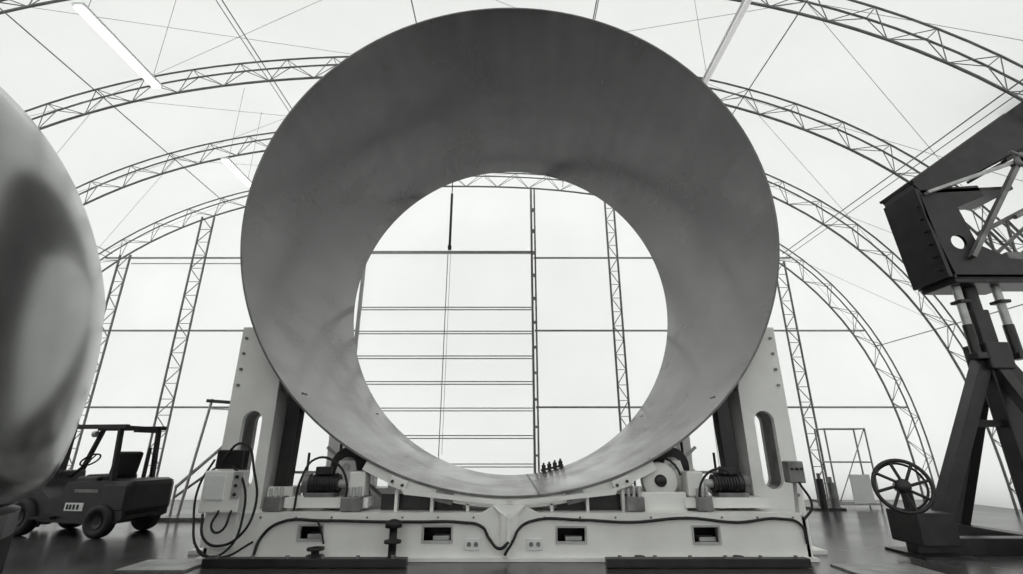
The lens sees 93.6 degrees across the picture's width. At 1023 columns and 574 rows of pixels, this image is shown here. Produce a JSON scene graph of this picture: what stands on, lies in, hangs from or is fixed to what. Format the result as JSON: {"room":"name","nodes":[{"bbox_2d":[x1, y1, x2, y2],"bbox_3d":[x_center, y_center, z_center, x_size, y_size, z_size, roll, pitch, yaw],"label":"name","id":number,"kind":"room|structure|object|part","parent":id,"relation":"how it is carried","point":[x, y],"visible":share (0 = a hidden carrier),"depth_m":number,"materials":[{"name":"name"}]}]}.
{"room":"industrial assembly hangar","nodes":[
{"label":"industrial assembly hangar","id":0,"kind":"room"},
{"bbox_2d":[66,177,930,499],"bbox_3d":[-2.600,1.313,18.937,35.000,13.000,0.001,0,-19,0],"label":"wall","id":1,"kind":"structure","parent":0,"point":[575,368],"depth_m":18.61,"materials":[{"name":"fabric"}]},
{"bbox_2d":[99,173,937,486],"bbox_3d":[-2.600,1.256,18.772,35.000,13.000,0.350,0,-19,0],"label":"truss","id":2,"kind":"structure","parent":1,"relation":"attached to","point":[918,425],"depth_m":19.09,"materials":[{"name":"metal"}]},
{"bbox_2d":[0,0,1022,509],"bbox_3d":[-2.600,-3.441,4.974,35.000,13.000,28.800,0,-19,0],"label":"ceiling","id":3,"kind":"structure","parent":0,"point":[810,67],"depth_m":13.72,"materials":[{"name":"fabric"}]},
{"bbox_2d":[2,500,1022,573],"bbox_3d":[-2.600,2.807,2.847,37.000,0.200,30.800,0,-19,0],"label":"floor","id":4,"kind":"structure","parent":0,"point":[860,534],"depth_m":7.99,"materials":[{"name":"concrete"}]},
{"bbox_2d":[0,504,20,573],"bbox_3d":[-7.200,2.416,3.614,5.004,1.035,5.068,0,-19,0],"label":"support frame","id":5,"kind":"object","parent":4,"relation":"on","point":[9,514],"visible":0.98,"depth_m":5.12,"materials":[{"name":"black paint"}]},
{"bbox_2d":[0,87,105,507],"bbox_3d":[-7.200,-0.492,4.604,5.410,5.100,5.410,0,-19,0],"label":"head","id":6,"kind":"object","parent":5,"relation":"on","point":[53,304],"visible":1,"depth_m":4.80},
{"bbox_2d":[13,424,173,538],"bbox_3d":[-9.480,4.152,10.466,3.885,2.165,1.350,-3,-19,8],"label":"forklift","id":7,"kind":"object","parent":4,"relation":"on","point":[71,498],"visible":0.87,"depth_m":9.85,"materials":[{"name":"paint"}]},
{"bbox_2d":[67,255,131,469],"bbox_3d":[-15.600,3.022,17.933,0.720,9.142,0.400,0,-19,0],"label":"lattice column","id":8,"kind":"structure","parent":4,"relation":"on","point":[80,434],"depth_m":18.35,"materials":[{"name":"grey metal"}]},
{"bbox_2d":[113,560,201,572],"bbox_3d":[-5.150,4.149,7.144,1.000,0.030,0.700,0,-19,0],"label":"floor plate","id":9,"kind":"object","parent":4,"relation":"on","point":[148,566],"visible":0.86,"depth_m":7.03,"materials":[{"name":"grey metal"}]},
{"bbox_2d":[141,217,214,476],"bbox_3d":[-12.600,2.214,18.208,0.800,10.850,0.400,0,-19,0],"label":"lattice column","id":10,"kind":"structure","parent":4,"relation":"on","point":[202,218],"depth_m":18.25,"materials":[{"name":"grey metal"}]},
{"bbox_2d":[158,399,229,521],"bbox_3d":[-7.700,4.426,12.490,2.000,2.957,0.700,0,-19,0],"label":"frame","id":11,"kind":"object","parent":4,"relation":"on","point":[178,517],"visible":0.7,"depth_m":12.30,"materials":[{"name":"metal"}]},
{"bbox_2d":[201,555,407,567],"bbox_3d":[-3.050,4.061,7.121,3.000,0.160,0.160,0,-19,0],"label":"rail","id":12,"kind":"object","parent":4,"relation":"on","point":[209,562],"visible":1,"depth_m":7.04,"materials":[{"name":"black metal"}]},
{"bbox_2d":[306,546,324,556],"bbox_3d":[-3.000,4.098,7.320,0.260,0.240,0.260,0,-19,0],"label":"jack","id":13,"kind":"object","parent":4,"relation":"on","point":[314,550],"visible":0.56,"depth_m":7.28,"materials":[{"name":"black metal"}]},
{"bbox_2d":[384,519,402,556],"bbox_3d":[-1.830,3.921,7.391,0.260,0.620,0.260,0,-19,0],"label":"jack","id":14,"kind":"object","parent":4,"relation":"on","point":[393,525],"visible":0.64,"depth_m":7.36,"materials":[{"name":"black metal"}]},
{"bbox_2d":[188,327,827,561],"bbox_3d":[-0.060,3.414,11.146,10.660,4.000,6.897,0,-19,0],"label":"stand","id":15,"kind":"object","parent":4,"relation":"on","point":[342,509],"visible":0.84,"depth_m":7.93,"materials":[{"name":"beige paint"}]},
{"bbox_3d":[-3.100,3.447,8.302,1.400,0.645,0.450,0,-19,0],"label":"drive motor","id":16,"kind":"part","parent":15,"relation":"part of","materials":[{"name":"black paint"}]},
{"bbox_3d":[-0.070,4.800,10.646,9.680,1.045,6.550,0,-19,0],"label":"frame","id":17,"kind":"part","parent":15,"relation":"part of","materials":[{"name":"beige paint"}]},
{"bbox_2d":[240,8,779,497],"bbox_3d":[-0.030,-0.435,13.088,10.760,10.760,7.100,0,-19,0],"label":"shell","id":18,"kind":"object","parent":15,"relation":"on","point":[424,107],"visible":1,"depth_m":12.45,"materials":[{"name":"grey metal"}]},
{"bbox_3d":[3.600,3.447,8.302,1.400,0.645,0.450,0,-19,0],"label":"drive motor","id":19,"kind":"part","parent":15,"relation":"part of","materials":[{"name":"black paint"}]},
{"bbox_2d":[0,0,1022,101],"bbox_3d":[-2.600,-1.852,9.504,34.848,12.936,0.356,0,-19,0],"label":"truss","id":20,"kind":"object","parent":4,"relation":"on","point":[766,5],"visible":0.95,"depth_m":10.80,"materials":[{"name":"grey metal"}]},
{"bbox_2d":[99,172,938,500],"bbox_3d":[-2.600,1.241,18.592,34.848,12.936,0.356,0,-19,0],"label":"truss","id":21,"kind":"object","parent":4,"relation":"on","point":[512,176],"visible":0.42,"depth_m":19.09,"materials":[{"name":"grey metal"}]},
{"bbox_2d":[84,257,906,466],"bbox_3d":[-2.600,1.599,18.703,34.386,12.308,0.080,0,-19,0],"label":"horizontal beam","id":22,"kind":"structure","parent":21,"relation":"attached to","point":[106,257],"depth_m":18.63,"materials":[{"name":"metal"}]},
{"bbox_2d":[344,251,533,467],"bbox_3d":[-2.632,2.977,18.247,6.865,9.405,0.125,0,-19,0],"label":"door","id":23,"kind":"structure","parent":22,"relation":"in","point":[361,290],"depth_m":18.37,"materials":[{"name":"paint"}]},
{"bbox_2d":[25,56,1022,253],"bbox_3d":[-2.600,-0.821,12.533,34.848,12.936,0.356,0,-19,0],"label":"truss","id":24,"kind":"object","parent":4,"relation":"on","point":[317,76],"visible":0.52,"depth_m":14.07,"materials":[{"name":"grey metal"}]},
{"bbox_2d":[530,189,539,472],"bbox_3d":[0.885,1.623,18.462,0.210,12.107,0.240,0,-19,0],"label":"post","id":25,"kind":"object","parent":4,"relation":"on","point":[532,231],"visible":0.85,"depth_m":18.25,"materials":[{"name":"grey metal"}]},
{"bbox_2d":[76,132,1018,511],"bbox_3d":[-2.600,0.210,15.563,34.848,12.936,0.356,0,-19,0],"label":"truss","id":26,"kind":"object","parent":4,"relation":"on","point":[950,353],"visible":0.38,"depth_m":16.45,"materials":[{"name":"grey metal"}]},
{"bbox_2d":[604,202,635,485],"bbox_3d":[4.100,1.759,18.363,0.660,11.813,0.400,0,-19,0],"label":"lattice column","id":27,"kind":"structure","parent":4,"relation":"on","point":[605,208],"depth_m":18.50,"materials":[{"name":"grey metal"}]},
{"bbox_2d":[605,555,811,567],"bbox_3d":[2.900,4.061,7.121,3.000,0.160,0.160,0,-19,0],"label":"rail","id":28,"kind":"object","parent":4,"relation":"on","point":[760,561],"visible":1,"depth_m":7.04,"materials":[{"name":"black metal"}]},
{"bbox_2d":[777,261,829,501],"bbox_3d":[10.750,3.157,17.887,0.720,8.857,0.400,0,-19,0],"label":"lattice column","id":29,"kind":"structure","parent":4,"relation":"on","point":[783,263],"depth_m":17.78,"materials":[{"name":"grey metal"}]},
{"bbox_2d":[805,473,846,510],"bbox_3d":[9.200,6.034,14.187,0.900,1.000,0.550,0,-19,0],"label":"bottles","id":30,"kind":"object","parent":4,"relation":"on","point":[823,506],"visible":0.99,"depth_m":13.96,"materials":[{"name":"black paint"}]},
{"bbox_2d":[814,428,882,508],"bbox_3d":[10.375,5.568,14.848,1.300,2.307,0.550,0,-19,0],"label":"storage rack","id":31,"kind":"object","parent":4,"relation":"on","point":[861,486],"visible":0.92,"depth_m":14.51,"materials":[{"name":"metal"}]},
{"bbox_2d":[830,564,943,573],"bbox_3d":[5.400,4.055,6.859,1.200,0.024,0.800,0,-19,0],"label":"floor plate","id":32,"kind":"object","parent":4,"relation":"on","point":[852,568],"visible":1,"depth_m":6.88,"materials":[{"name":"grey metal"}]},
{"bbox_2d":[871,102,1022,559],"bbox_3d":[9.875,-0.251,9.751,7.376,10.040,3.500,0,-19,0],"label":"boom stand","id":33,"kind":"object","parent":4,"relation":"on","point":[923,215],"visible":1,"depth_m":9.18,"materials":[{"name":"black paint"}]},
{"bbox_3d":[9.704,-1.343,9.801,3.069,2.639,1.170,0,-19,0],"label":"head frame","id":34,"kind":"part","parent":33,"relation":"part of","materials":[{"name":"black paint"}]},
{"label":"wall","id":35,"kind":"structure","parent":0,"visible":0},
{"bbox_2d":[0,0,1022,346],"bbox_3d":[-2.600,-5.836,5.790,32.779,7.366,28.800,0,-19,0],"label":"roof purlins","id":36,"kind":"structure","parent":35,"relation":"attached to","point":[216,0],"depth_m":13.32,"materials":[{"name":"grey metal"}]},
{"bbox_2d":[72,0,175,87],"bbox_3d":[-8.250,-6.273,10.586,0.220,2.780,2.200,0,-19,0],"label":"fluorescent light","id":37,"kind":"object","parent":36,"relation":"hanging from","point":[81,8],"visible":1,"depth_m":9.99,"materials":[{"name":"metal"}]},
{"bbox_2d":[220,88,261,186],"bbox_3d":[-8.350,-4.735,15.081,0.220,2.765,1.500,0,-19,0],"label":"fluorescent light","id":38,"kind":"object","parent":36,"relation":"hanging from","point":[226,160],"visible":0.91,"depth_m":14.58,"materials":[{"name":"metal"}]},
{"bbox_2d":[439,183,452,445],"bbox_3d":[-2.450,0.708,18.245,0.140,10.700,0.140,0,-19,0],"label":"chain hoist","id":39,"kind":"object","parent":36,"relation":"hanging from","point":[451,201],"visible":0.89,"depth_m":18.81,"materials":[{"name":"black paint"}]},
{"bbox_2d":[2,0,1022,346],"bbox_3d":[-2.600,-5.837,5.790,32.755,7.348,28.811,0,-19,0],"label":"cables","id":40,"kind":"object","parent":36,"relation":"attached to","point":[320,0],"visible":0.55,"depth_m":13.41,"materials":[{"name":"metal"}]},
{"bbox_2d":[694,0,751,84],"bbox_3d":[4.450,-6.205,10.405,0.150,2.535,2.300,0,-19,0],"label":"fluorescent light","id":41,"kind":"object","parent":36,"relation":"hanging from","point":[744,5],"visible":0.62,"depth_m":9.90,"materials":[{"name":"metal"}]}
]}

